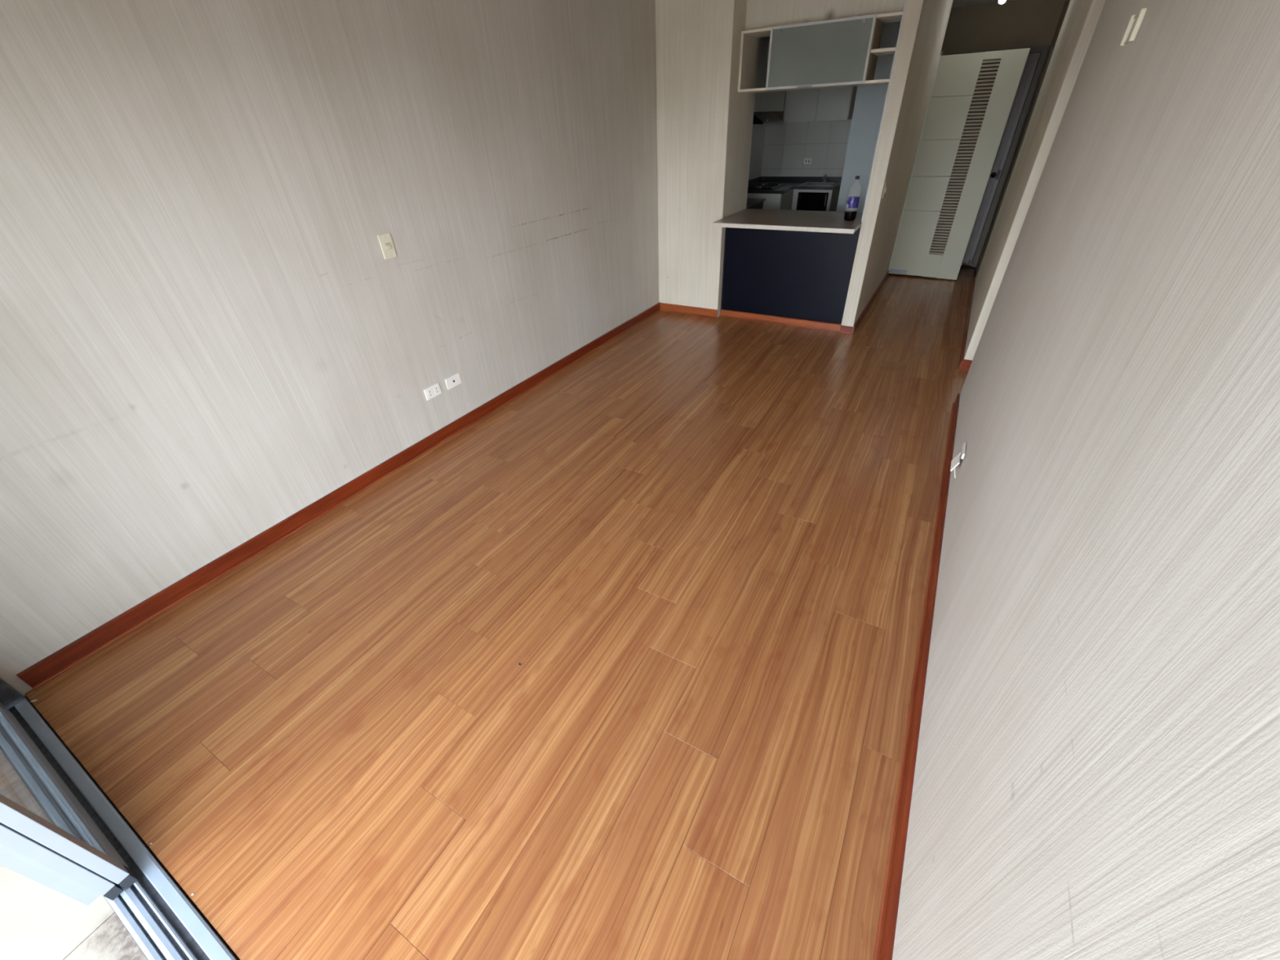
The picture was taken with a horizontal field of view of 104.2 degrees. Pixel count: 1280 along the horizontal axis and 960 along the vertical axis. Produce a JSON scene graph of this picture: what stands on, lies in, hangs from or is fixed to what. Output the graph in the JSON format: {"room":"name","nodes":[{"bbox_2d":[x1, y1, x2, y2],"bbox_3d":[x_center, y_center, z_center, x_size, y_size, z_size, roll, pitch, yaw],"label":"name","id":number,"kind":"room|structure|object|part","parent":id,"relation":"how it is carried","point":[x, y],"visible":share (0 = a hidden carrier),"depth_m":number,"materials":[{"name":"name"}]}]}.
{"room":"empty living room","nodes":[
{"label":"empty living room","id":0,"kind":"room"},
{"bbox_2d":[0,865,147,959],"bbox_3d":[-0.188,2.105,0.111,6.060,0.102,1.486,17,40,25],"label":"floor","id":1,"kind":"structure","parent":0,"point":[38,922],"depth_m":1.35,"materials":[{"name":"grey tile"}]},
{"bbox_2d":[0,0,769,695],"bbox_3d":[-0.451,-2.401,4.099,0.191,2.670,8.701,17,40,25],"label":"wall","id":2,"kind":"structure","parent":0,"point":[208,333],"depth_m":2.25,"materials":[{"name":"paint"}]},
{"bbox_2d":[16,302,660,690],"bbox_3d":[-1.064,-0.577,3.721,0.023,0.087,5.210,17,40,25],"label":"baseboard","id":3,"kind":"structure","parent":2,"relation":"attached to","point":[66,658],"depth_m":2.55,"materials":[{"name":"red wood"}]},
{"bbox_2d":[377,232,396,259],"bbox_3d":[-1.360,-1.262,2.686,0.020,0.119,0.075,17,40,25],"label":"light switch","id":4,"kind":"object","parent":2,"relation":"attached to","point":[385,240],"visible":1,"depth_m":2.68,"materials":[{"name":"beige plastic"}]},
{"bbox_2d":[423,382,441,400],"bbox_3d":[-1.329,-0.567,3.194,0.011,0.074,0.117,17,41,25],"label":"power socket","id":5,"kind":"object","parent":2,"relation":"attached to","point":[434,390],"visible":1,"depth_m":3.19,"materials":[{"name":"white plastic"}]},
{"bbox_2d":[444,372,462,389],"bbox_3d":[-1.243,-0.658,3.316,0.010,0.074,0.118,17,41,25],"label":"wall jack","id":6,"kind":"object","parent":2,"relation":"attached to","point":[455,380],"visible":1,"depth_m":3.31,"materials":[{"name":"white plastic"}]},
{"bbox_2d":[753,38,786,111],"bbox_3d":[1.398,-4.756,5.904,0.326,0.632,1.290,17,40,25],"label":"upper cabinet","id":7,"kind":"object","parent":2,"relation":"attached to","point":[771,101],"visible":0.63,"depth_m":5.69,"materials":[{"name":"white wood"}]},
{"bbox_3d":[1.321,-4.488,5.538,0.016,0.627,0.413,17,40,25],"label":"door","id":8,"kind":"part","parent":7,"relation":"part of","materials":[{"name":"white wood"}]},
{"bbox_2d":[752,111,783,124],"bbox_3d":[1.382,-4.331,5.961,0.468,0.121,0.810,17,40,25],"label":"hood","id":9,"kind":"object","parent":7,"relation":"attached to","point":[759,117],"visible":0.63,"depth_m":5.81,"materials":[{"name":"metal"}]},
{"bbox_2d":[24,268,976,959],"bbox_3d":[1.226,-0.946,4.223,3.450,0.060,8.600,17,40,25],"label":"floor","id":10,"kind":"structure","parent":0,"point":[700,547],"depth_m":1.90,"materials":[{"name":"brown wood"}]},
{"bbox_2d":[746,198,765,208],"bbox_3d":[1.214,-3.073,6.398,0.452,0.870,0.845,17,40,25],"label":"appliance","id":11,"kind":"object","parent":10,"relation":"on","point":[752,203],"visible":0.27,"depth_m":6.20,"materials":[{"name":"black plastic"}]},
{"bbox_2d":[746,189,793,209],"bbox_3d":[1.775,-3.583,7.030,0.653,0.924,1.110,17,40,25],"label":"base cabinet","id":12,"kind":"object","parent":10,"relation":"on","point":[773,201],"visible":0.19,"depth_m":6.37,"materials":[{"name":"white wood"}]},
{"bbox_3d":[1.506,-3.338,6.618,0.640,0.824,0.014,17,40,25],"label":"panel","id":13,"kind":"part","parent":12,"relation":"part of","materials":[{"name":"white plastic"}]},
{"bbox_2d":[747,176,841,194],"bbox_3d":[1.983,-3.932,6.631,1.168,0.091,1.140,17,40,25],"label":"countertop","id":14,"kind":"structure","parent":12,"relation":"on","point":[791,183],"depth_m":6.82,"materials":[{"name":"stone"}]},
{"bbox_2d":[747,182,785,189],"bbox_3d":[1.626,-3.930,6.632,0.470,0.039,0.570,17,40,25],"label":"cooktop","id":15,"kind":"object","parent":14,"relation":"in","point":[757,185],"visible":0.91,"depth_m":6.54,"materials":[{"name":"black glass"}]},
{"bbox_3d":[1.592,-4.035,6.771,0.140,0.028,0.138,17,40,25],"label":"burner","id":16,"kind":"part","parent":15,"relation":"part of","materials":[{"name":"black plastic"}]},
{"bbox_3d":[1.651,-3.837,6.491,0.140,0.028,0.138,17,40,25],"label":"burner","id":17,"kind":"part","parent":15,"relation":"part of","materials":[{"name":"black plastic"}]},
{"bbox_3d":[1.784,-3.978,6.680,0.140,0.028,0.138,17,40,25],"label":"burner","id":18,"kind":"part","parent":15,"relation":"part of","materials":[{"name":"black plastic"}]},
{"bbox_2d":[797,182,836,186],"bbox_3d":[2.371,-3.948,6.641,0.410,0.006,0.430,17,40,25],"label":"sink","id":19,"kind":"object","parent":14,"relation":"in","point":[806,184],"visible":1,"depth_m":6.64,"materials":[{"name":"metal"}]},
{"bbox_2d":[822,173,826,182],"bbox_3d":[2.502,-4.096,6.765,0.052,0.092,0.194,17,40,25],"label":"kitchen faucet","id":20,"kind":"object","parent":14,"relation":"on","point":[824,177],"visible":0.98,"depth_m":6.79,"materials":[{"name":"metal"}]},
{"bbox_2d":[711,208,862,324],"bbox_3d":[1.439,-2.047,4.883,1.239,0.943,0.921,17,40,25],"label":"kitchen counter","id":21,"kind":"object","parent":10,"relation":"on","point":[793,264],"depth_m":4.75,"materials":[{"name":"blue wood"}]},
{"bbox_2d":[720,309,841,332],"bbox_3d":[1.396,-1.621,5.046,1.226,0.067,0.030,17,40,25],"label":"baseboard","id":22,"kind":"structure","parent":21,"relation":"attached to","point":[724,313],"depth_m":5.02,"materials":[{"name":"orange wood"}]},
{"bbox_2d":[712,208,862,232],"bbox_3d":[1.424,-2.419,4.621,1.233,0.033,0.915,17,40,25],"label":"countertop","id":23,"kind":"structure","parent":21,"relation":"on","point":[816,219],"depth_m":4.56,"materials":[{"name":"beige stone"}]},
{"bbox_2d":[844,175,859,221],"bbox_3d":[1.829,-2.411,4.268,0.104,0.335,0.103,17,40,25],"label":"soda bottle","id":24,"kind":"object","parent":21,"relation":"on","point":[852,202],"visible":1,"depth_m":4.28,"materials":[{"name":"clear plastic"}]},
{"bbox_2d":[791,186,840,211],"bbox_3d":[2.405,-3.565,6.948,0.503,0.904,0.623,17,40,25],"label":"oven","id":25,"kind":"object","parent":10,"relation":"on","point":[821,200],"visible":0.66,"depth_m":6.56,"materials":[{"name":"white metal"}]},
{"bbox_3d":[2.280,-3.454,6.732,0.483,0.824,0.016,17,40,25],"label":"frame","id":26,"kind":"part","parent":25,"relation":"part of","materials":[{"name":"white plastic"}]},
{"bbox_2d":[655,0,759,317],"bbox_3d":[0.569,-3.045,4.936,0.839,2.670,0.660,17,40,25],"label":"wall","id":27,"kind":"structure","parent":0,"point":[704,125],"depth_m":4.53,"materials":[{"name":"paint"}]},
{"bbox_2d":[659,302,717,318],"bbox_3d":[0.517,-1.836,5.386,0.676,0.084,0.023,17,40,25],"label":"baseboard","id":28,"kind":"structure","parent":27,"relation":"attached to","point":[690,310],"depth_m":5.38,"materials":[{"name":"orange wood"}]},
{"bbox_3d":[0.515,-1.803,5.402,0.676,0.012,0.010,17,40,25],"label":"shoe moulding","id":29,"kind":"part","parent":28,"relation":"part of","materials":[{"name":"brown wood"}]},
{"bbox_2d":[737,11,902,93],"bbox_3d":[1.455,-3.441,4.048,1.236,0.397,0.380,17,40,25],"label":"upper cabinet","id":30,"kind":"object","parent":27,"relation":"attached to","point":[842,52],"visible":0.84,"depth_m":3.92,"materials":[{"name":"white wood"}]},
{"bbox_3d":[0.933,-3.607,4.312,0.020,0.361,0.350,17,40,25],"label":"panel","id":31,"kind":"part","parent":30,"relation":"part of","materials":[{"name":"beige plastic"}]},
{"bbox_3d":[1.395,-3.344,3.916,0.751,0.363,0.006,17,40,25],"label":"glass panel","id":32,"kind":"part","parent":30,"relation":"part of","materials":[{"name":"grey glass"}]},
{"bbox_3d":[1.395,-3.345,3.917,0.785,0.397,0.018,17,40,25],"label":"flap door","id":33,"kind":"part","parent":30,"relation":"part of","materials":[{"name":"grey glass"}]},
{"bbox_2d":[871,47,895,56],"bbox_3d":[1.916,-3.308,3.845,0.194,0.020,0.350,17,40,25],"label":"shelf","id":34,"kind":"object","parent":30,"relation":"attached to","point":[875,51],"depth_m":3.76,"materials":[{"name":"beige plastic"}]},
{"bbox_2d":[748,119,852,179],"bbox_3d":[2.066,-4.143,6.388,1.411,0.760,1.217,17,40,25],"label":"wall tiles","id":35,"kind":"structure","parent":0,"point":[784,148],"depth_m":6.82,"materials":[{"name":"grey tile"}]},
{"bbox_2d":[803,158,811,164],"bbox_3d":[2.311,-4.396,6.863,0.100,0.064,0.013,17,40,25],"label":"socket","id":36,"kind":"object","parent":35,"relation":"attached to","point":[806,161],"visible":1,"depth_m":6.86,"materials":[{"name":"white plastic"}]},
{"bbox_2d":[745,0,905,30],"bbox_3d":[1.491,-3.789,3.906,1.240,0.328,0.340,17,40,25],"label":"wall","id":37,"kind":"structure","parent":0,"point":[760,14],"depth_m":3.88,"materials":[{"name":"paint"}]},
{"bbox_2d":[835,21,901,212],"bbox_3d":[2.628,-3.585,5.565,0.535,2.670,0.600,17,40,25],"label":"wall","id":38,"kind":"structure","parent":0,"point":[869,102],"depth_m":5.24,"materials":[{"name":"paint"}]},
{"bbox_2d":[852,270,888,333],"bbox_3d":[2.596,-2.032,5.544,0.013,0.069,2.320,17,40,25],"label":"baseboard","id":39,"kind":"structure","parent":38,"relation":"attached to","point":[855,326],"depth_m":5.32,"materials":[{"name":"red wood"}]},
{"bbox_2d":[888,54,941,273],"bbox_3d":[3.100,-3.543,5.794,0.122,2.200,0.014,17,40,25],"label":"trim","id":40,"kind":"structure","parent":38,"relation":"attached to","point":[940,55],"depth_m":5.66,"materials":[{"name":"white wood"}]},
{"bbox_2d":[840,0,953,326],"bbox_3d":[2.508,-3.074,4.857,0.110,2.670,2.360,17,40,25],"label":"wall pillar","id":41,"kind":"structure","parent":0,"point":[925,22],"depth_m":4.33,"materials":[{"name":"paint"}]},
{"bbox_2d":[839,325,853,333],"bbox_3d":[1.969,-1.435,4.753,0.114,0.063,0.023,17,40,25],"label":"baseboard","id":42,"kind":"structure","parent":41,"relation":"attached to","point":[843,329],"depth_m":4.75,"materials":[{"name":"red wood"}]},
{"bbox_3d":[1.967,-1.411,4.763,0.114,0.012,0.010,17,40,25],"label":"shoe moulding","id":43,"kind":"part","parent":42,"relation":"part of","materials":[{"name":"brown wood"}]},
{"bbox_2d":[861,0,906,222],"bbox_3d":[1.862,-2.872,3.768,0.010,1.645,0.007,17,40,25],"label":"trim","id":44,"kind":"structure","parent":41,"relation":"attached to","point":[905,0],"depth_m":3.79,"materials":[{"name":"white wood"}]},
{"bbox_2d":[881,181,888,198],"bbox_3d":[2.046,-2.420,4.152,0.013,0.110,0.116,17,40,25],"label":"switch","id":45,"kind":"object","parent":41,"relation":"attached to","point":[886,183],"visible":1,"depth_m":4.13,"materials":[{"name":"beige plastic"}]},
{"bbox_2d":[888,48,1030,279],"bbox_3d":[3.466,-3.463,5.611,0.834,2.233,0.078,17,40,25],"label":"door","id":46,"kind":"structure","parent":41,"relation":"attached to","point":[950,176],"depth_m":5.52,"materials":[{"name":"beige paint"}]},
{"bbox_3d":[3.338,-2.917,6.137,0.455,0.720,0.038,17,40,25],"label":"panel","id":47,"kind":"part","parent":46,"relation":"part of","materials":[{"name":"beige paint"}]},
{"bbox_3d":[3.319,-3.352,5.826,0.455,0.344,0.038,17,40,25],"label":"panel","id":48,"kind":"part","parent":46,"relation":"part of","materials":[{"name":"beige paint"}]},
{"bbox_3d":[3.306,-3.634,5.624,0.455,0.345,0.038,17,40,25],"label":"panel","id":49,"kind":"part","parent":46,"relation":"part of","materials":[{"name":"beige paint"}]},
{"bbox_3d":[3.293,-3.930,5.412,0.455,0.377,0.038,17,40,25],"label":"panel","id":50,"kind":"part","parent":46,"relation":"part of","materials":[{"name":"beige paint"}]},
{"bbox_3d":[3.280,-4.225,5.202,0.455,0.342,0.038,17,40,25],"label":"panel","id":51,"kind":"part","parent":46,"relation":"part of","materials":[{"name":"beige paint"}]},
{"bbox_2d":[772,0,1065,267],"bbox_3d":[3.139,-4.274,6.496,3.500,2.670,0.120,17,40,25],"label":"wall","id":52,"kind":"structure","parent":0,"point":[1014,24],"depth_m":5.39,"materials":[{"name":"beige paint"}]},
{"bbox_2d":[782,85,857,122],"bbox_3d":[2.286,-4.974,6.257,0.820,0.752,0.280,17,40,25],"label":"upper cabinet","id":53,"kind":"object","parent":52,"relation":"attached to","point":[833,104],"visible":0.39,"depth_m":6.27,"materials":[{"name":"white wood"}]},
{"bbox_3d":[2.053,-4.955,6.248,0.411,0.747,0.020,17,40,25],"label":"door","id":54,"kind":"part","parent":53,"relation":"part of","materials":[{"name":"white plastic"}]},
{"bbox_3d":[2.406,-4.849,6.079,0.387,0.747,0.020,17,40,25],"label":"door","id":55,"kind":"part","parent":53,"relation":"part of","materials":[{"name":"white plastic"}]},
{"bbox_2d":[942,45,1049,269],"bbox_3d":[3.940,-3.815,6.105,0.980,2.220,0.119,17,40,25],"label":"door frame","id":56,"kind":"structure","parent":52,"relation":"in","point":[1033,58],"depth_m":5.83,"materials":[{"name":"grey paint"}]},
{"bbox_3d":[4.303,-3.667,5.979,0.025,0.100,0.006,17,40,25],"label":"lock plate","id":57,"kind":"part","parent":56,"relation":"part of","materials":[{"name":"black plastic"}]},
{"bbox_3d":[3.973,-3.845,6.077,0.725,1.900,0.009,17,40,25],"label":"raised frame","id":58,"kind":"part","parent":56,"relation":"part of","materials":[{"name":"grey paint"}]},
{"bbox_2d":[951,0,1012,7],"bbox_3d":[1.133,-3.080,2.568,4.100,0.100,8.820,17,40,25],"label":"ceiling","id":59,"kind":"structure","parent":0,"point":[956,3],"depth_m":5.28,"materials":[{"name":"white paint"}]},
{"bbox_2d":[998,0,1005,4],"bbox_3d":[3.291,-4.398,4.494,0.080,0.149,0.080,17,40,25],"label":"lamp","id":60,"kind":"object","parent":59,"relation":"hanging from","point":[1000,2],"visible":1,"depth_m":4.52,"materials":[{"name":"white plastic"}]},
{"bbox_2d":[975,0,1070,271],"bbox_3d":[4.303,-3.597,5.477,0.270,2.670,0.870,17,40,25],"label":"wall","id":61,"kind":"structure","parent":0,"point":[1067,2],"depth_m":5.51,"materials":[{"name":"beige paint"}]},
{"bbox_2d":[892,0,1279,959],"bbox_3d":[2.163,-1.368,2.493,0.340,2.670,7.562,17,40,25],"label":"wall","id":62,"kind":"structure","parent":0,"point":[1097,771],"depth_m":0.76,"materials":[{"name":"paint"}]},
{"bbox_2d":[873,393,959,959],"bbox_3d":[1.220,0.487,2.091,0.023,0.087,4.080,17,40,25],"label":"baseboard","id":63,"kind":"structure","parent":62,"relation":"attached to","point":[884,945],"depth_m":1.60,"materials":[{"name":"red wood"}]},
{"bbox_2d":[950,442,965,477],"bbox_3d":[1.567,-0.099,2.456,0.036,0.137,0.123,17,40,25],"label":"socket","id":64,"kind":"object","parent":62,"relation":"attached to","point":[957,460],"visible":1,"depth_m":2.44,"materials":[{"name":"plastic"}]},
{"bbox_2d":[958,280,975,368],"bbox_3d":[3.257,-1.625,4.934,0.013,0.069,2.710,17,40,25],"label":"baseboard","id":65,"kind":"structure","parent":62,"relation":"attached to","point":[962,353],"depth_m":4.62,"materials":[{"name":"red wood"}]},
{"bbox_2d":[973,46,1054,279],"bbox_3d":[3.970,-3.215,5.325,0.050,2.150,0.088,17,40,25],"label":"trim","id":66,"kind":"structure","parent":62,"relation":"attached to","point":[1053,46],"depth_m":5.19,"materials":[{"name":"white wood"}]},
{"bbox_2d":[1120,8,1146,45],"bbox_3d":[1.550,-1.422,1.566,0.012,0.074,0.170,17,40,25],"label":"bracket","id":67,"kind":"object","parent":62,"relation":"attached to","point":[1135,22],"visible":1,"depth_m":1.57,"materials":[{"name":"paint"}]},
{"bbox_3d":[-1.206,-0.644,-0.143,3.250,0.540,0.200,17,40,25],"label":"wall","id":68,"kind":"structure","parent":0,"visible":0},
{"bbox_2d":[0,678,237,959],"bbox_3d":[-1.153,0.412,0.656,2.966,2.110,0.130,17,40,25],"label":"sliding door","id":69,"kind":"structure","parent":68,"relation":"in","point":[59,831],"depth_m":1.36,"materials":[{"name":"metal"}]},
{"bbox_3d":[-1.936,0.174,1.038,0.971,1.860,0.006,17,40,25],"label":"pane","id":70,"kind":"part","parent":69,"relation":"part of","materials":[{"name":"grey glass"}]},
{"bbox_3d":[-1.901,0.961,1.601,0.971,0.077,0.027,17,40,25],"label":"rail","id":71,"kind":"part","parent":69,"relation":"part of","materials":[{"name":"grey metal"}]},
{"bbox_3d":[-1.135,1.264,1.226,2.966,0.012,0.018,17,40,25],"label":"track rail","id":72,"kind":"part","parent":69,"relation":"part of","materials":[{"name":"grey metal"}]},
{"bbox_3d":[-1.122,1.251,1.244,2.966,0.012,0.020,17,40,25],"label":"track rail","id":73,"kind":"part","parent":69,"relation":"part of","materials":[{"name":"grey metal"}]},
{"bbox_3d":[2.719,-1.650,2.852,0.630,2.670,0.920,17,40,25],"label":"wall","id":74,"kind":"structure","parent":0,"visible":0},
{"bbox_2d":[960,359,972,371],"bbox_3d":[2.716,-0.880,3.913,0.321,0.084,0.023,17,40,25],"label":"baseboard","id":75,"kind":"structure","parent":74,"relation":"attached to","point":[966,363],"depth_m":3.97,"materials":[{"name":"red wood"}]}
]}

